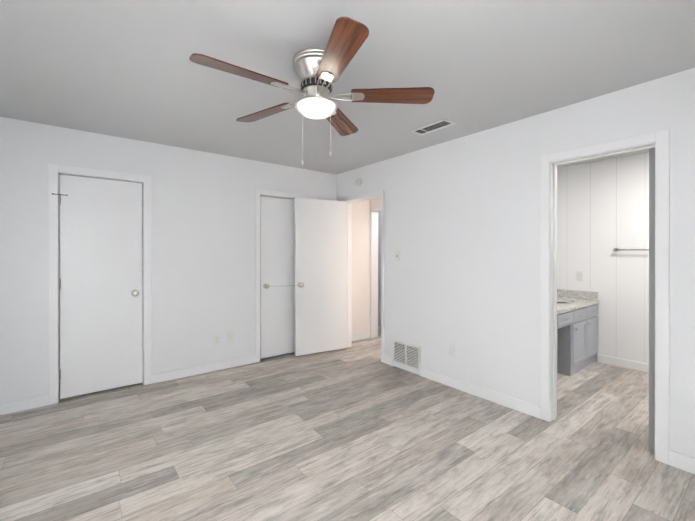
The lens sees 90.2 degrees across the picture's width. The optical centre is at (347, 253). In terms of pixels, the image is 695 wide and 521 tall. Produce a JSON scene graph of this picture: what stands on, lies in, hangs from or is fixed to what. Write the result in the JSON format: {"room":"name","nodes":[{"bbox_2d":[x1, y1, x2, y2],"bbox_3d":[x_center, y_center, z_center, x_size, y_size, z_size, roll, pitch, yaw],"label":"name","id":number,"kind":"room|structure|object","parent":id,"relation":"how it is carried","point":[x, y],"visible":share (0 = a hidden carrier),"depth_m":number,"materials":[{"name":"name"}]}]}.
{"room":"empty bedroom","nodes":[
{"label":"empty bedroom","id":0,"kind":"room"},
{"bbox_2d":[59,175,59,368],"bbox_3d":[-1.821,0.099,4.276,3.390,2.440,0.770,0,0,-38],"label":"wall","id":1,"kind":"structure","parent":0,"point":[59,275],"depth_m":3.66,"materials":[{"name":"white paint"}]},
{"bbox_2d":[0,117,336,402],"bbox_3d":[-1.708,0.100,3.799,4.100,2.440,0.120,0,0,-38],"label":"wall","id":2,"kind":"structure","parent":0,"point":[202,248],"depth_m":3.59,"materials":[{"name":"white paint"}]},
{"bbox_2d":[0,394,47,414],"bbox_3d":[-2.881,1.275,2.794,0.710,0.095,0.019,0,0,-38],"label":"baseboard","id":3,"kind":"structure","parent":2,"relation":"attached to","point":[38,401],"depth_m":2.91,"materials":[{"name":"paint"}]},
{"bbox_2d":[52,174,142,398],"bbox_3d":[-2.309,0.297,3.236,0.688,1.993,0.103,0,0,-38],"label":"closet door","id":4,"kind":"structure","parent":2,"relation":"in","point":[100,288],"depth_m":3.25,"materials":[{"name":"white paint"}]},
{"bbox_2d":[152,355,254,383],"bbox_3d":[-1.548,1.273,3.841,1.100,0.095,0.016,0,0,-38],"label":"baseboard","id":5,"kind":"structure","parent":2,"relation":"attached to","point":[205,368],"depth_m":3.79,"materials":[{"name":"paint"}]},
{"bbox_2d":[214,334,219,344],"bbox_3d":[-1.470,0.970,3.905,0.074,0.120,0.010,0,0,-38],"label":"outlet","id":6,"kind":"object","parent":2,"relation":"attached to","point":[216,339],"visible":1,"depth_m":3.90,"materials":[{"name":"white plastic"}]},
{"bbox_2d":[227,331,233,341],"bbox_3d":[-1.349,0.960,4.001,0.074,0.120,0.008,0,0,-38],"label":"outlet","id":7,"kind":"object","parent":2,"relation":"attached to","point":[230,336],"visible":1,"depth_m":4.00,"materials":[{"name":"white plastic"}]},
{"bbox_2d":[260,196,294,358],"bbox_3d":[-0.758,0.294,4.452,0.746,1.993,0.103,0,0,-38],"label":"closet door","id":8,"kind":"structure","parent":2,"relation":"in","point":[277,275],"depth_m":4.37,"materials":[{"name":"white paint"}]},
{"bbox_2d":[352,332,369,340],"bbox_3d":[0.135,1.270,5.236,0.570,0.095,0.016,0,0,-38],"label":"baseboard","id":9,"kind":"structure","parent":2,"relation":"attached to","point":[365,335],"depth_m":5.28,"materials":[{"name":"paint"}]},
{"bbox_2d":[0,327,694,520],"bbox_3d":[0.499,1.381,3.232,6.870,0.120,6.220,0,0,-38],"label":"floor","id":10,"kind":"structure","parent":0,"point":[358,430],"depth_m":2.30,"materials":[{"name":"grey laminate"}]},
{"bbox_2d":[557,289,599,375],"bbox_3d":[2.247,0.834,3.912,1.610,0.972,0.596,0,0,-38],"label":"bathroom vanity","id":11,"kind":"object","parent":10,"relation":"on","point":[577,331],"visible":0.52,"depth_m":3.85,"materials":[{"name":"grey paint"}]},
{"bbox_2d":[0,0,694,174],"bbox_3d":[0.499,-1.179,3.226,6.870,0.120,6.220,0,0,-38],"label":"ceiling","id":12,"kind":"structure","parent":0,"point":[128,69],"depth_m":2.05,"materials":[{"name":"grey paint"}]},
{"bbox_2d":[189,17,434,165],"bbox_3d":[-0.222,-0.812,1.988,1.265,0.608,1.314,0,0,-38],"label":"ceiling fan","id":13,"kind":"object","parent":12,"relation":"hanging from","point":[319,71],"visible":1,"depth_m":1.92,"materials":[{"name":"brown wood"}]},
{"bbox_2d":[410,118,455,135],"bbox_3d":[0.751,-1.113,3.066,0.160,0.008,0.380,0,0,-38],"label":"ceiling vent","id":14,"kind":"object","parent":12,"relation":"in","point":[433,126],"visible":0.94,"depth_m":3.05,"materials":[{"name":"white plastic"}]},
{"bbox_2d":[352,199,369,334],"bbox_3d":[0.093,0.097,5.287,0.570,2.440,0.120,0,0,-38],"label":"wall","id":15,"kind":"structure","parent":0,"point":[360,266],"depth_m":5.30,"materials":[{"name":"paint"}]},
{"bbox_2d":[370,197,380,208],"bbox_3d":[0.469,0.097,5.366,0.120,2.440,2.420,0,0,-38],"label":"wall","id":16,"kind":"structure","parent":0,"point":[375,203],"depth_m":5.32,"materials":[{"name":"paint"}]},
{"bbox_2d":[370,208,380,337],"bbox_3d":[0.662,0.317,5.120,0.148,2.000,0.835,0,0,-38],"label":"door frame","id":17,"kind":"structure","parent":16,"relation":"attached to","point":[373,273],"depth_m":5.40,"materials":[{"name":"paint"}]},
{"bbox_2d":[378,212,380,326],"bbox_3d":[0.735,0.096,5.651,0.650,2.440,2.540,0,0,-38],"label":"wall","id":18,"kind":"structure","parent":0,"point":[379,269],"depth_m":6.19,"materials":[{"name":"paint"}]},
{"bbox_2d":[337,68,694,457],"bbox_3d":[1.394,0.102,3.067,0.120,2.440,4.860,0,0,-38],"label":"wall","id":19,"kind":"structure","parent":0,"point":[462,225],"depth_m":3.04,"materials":[{"name":"white paint"}]},
{"bbox_2d":[287,197,345,355],"bbox_3d":[-0.487,0.299,4.514,1.052,2.012,0.195,0,0,-38],"label":"door","id":20,"kind":"structure","parent":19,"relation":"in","point":[320,276],"depth_m":4.55,"materials":[{"name":"white paint"}]},
{"bbox_2d":[355,177,361,185],"bbox_3d":[0.139,-0.936,4.538,0.038,0.116,0.116,0,0,-38],"label":"smoke detector","id":21,"kind":"object","parent":19,"relation":"attached to","point":[358,181],"visible":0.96,"depth_m":4.51,"materials":[{"name":"white plastic"}]},
{"bbox_2d":[395,251,399,260],"bbox_3d":[0.572,0.030,4.004,0.018,0.120,0.074,0,0,-38],"label":"light switch","id":22,"kind":"object","parent":19,"relation":"attached to","point":[397,255],"visible":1,"depth_m":4.00,"materials":[{"name":"white plastic"}]},
{"bbox_2d":[393,339,419,371],"bbox_3d":[0.658,1.144,3.902,0.011,0.272,0.410,0,0,-38],"label":"air vent","id":23,"kind":"object","parent":19,"relation":"in","point":[405,354],"visible":1,"depth_m":3.89,"materials":[{"name":"white plastic"}]},
{"bbox_2d":[448,343,454,356],"bbox_3d":[1.027,0.961,3.432,0.010,0.120,0.074,0,0,-38],"label":"outlet","id":24,"kind":"object","parent":19,"relation":"attached to","point":[451,349],"visible":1,"depth_m":3.42,"materials":[{"name":"white plastic"}]},
{"bbox_2d":[420,367,540,418],"bbox_3d":[1.164,1.274,3.253,0.016,0.095,1.232,0,0,-38],"label":"baseboard","id":25,"kind":"structure","parent":19,"relation":"attached to","point":[510,402],"depth_m":3.14,"materials":[{"name":"paint"}]},
{"bbox_2d":[649,148,654,450],"bbox_3d":[2.263,0.303,2.490,0.600,2.012,0.171,0,0,-38],"label":"bathroom door","id":26,"kind":"structure","parent":19,"relation":"in","point":[651,298],"depth_m":2.31,"materials":[{"name":"paint"}]},
{"bbox_2d":[669,449,694,473],"bbox_3d":[2.379,1.277,1.701,0.019,0.095,1.190,0,0,-38],"label":"baseboard","id":27,"kind":"structure","parent":19,"relation":"attached to","point":[681,461],"depth_m":2.12,"materials":[{"name":"paint"}]},
{"bbox_2d":[557,152,648,363],"bbox_3d":[3.546,0.101,3.661,0.120,2.440,2.840,0,0,-38],"label":"wall","id":28,"kind":"structure","parent":0,"point":[602,209],"depth_m":4.10,"materials":[{"name":"paint"}]},
{"bbox_2d":[576,271,582,280],"bbox_3d":[2.917,0.289,4.357,0.010,0.120,0.074,0,0,-38],"label":"outlet","id":29,"kind":"object","parent":28,"relation":"attached to","point":[579,275],"visible":1,"depth_m":4.36,"materials":[{"name":"white plastic"}]},
{"bbox_2d":[597,354,648,372],"bbox_3d":[3.663,1.274,3.402,0.019,0.095,2.045,0,0,-38],"label":"baseboard","id":30,"kind":"structure","parent":28,"relation":"attached to","point":[624,363],"depth_m":4.00,"materials":[{"name":"paint"}]},
{"bbox_2d":[613,248,648,251],"bbox_3d":[3.308,-0.040,3.810,0.070,0.044,0.634,0,0,-38],"label":"towel rail","id":31,"kind":"object","parent":28,"relation":"attached to","point":[615,249],"visible":0.54,"depth_m":3.94,"materials":[{"name":"silver metal"}]}
]}

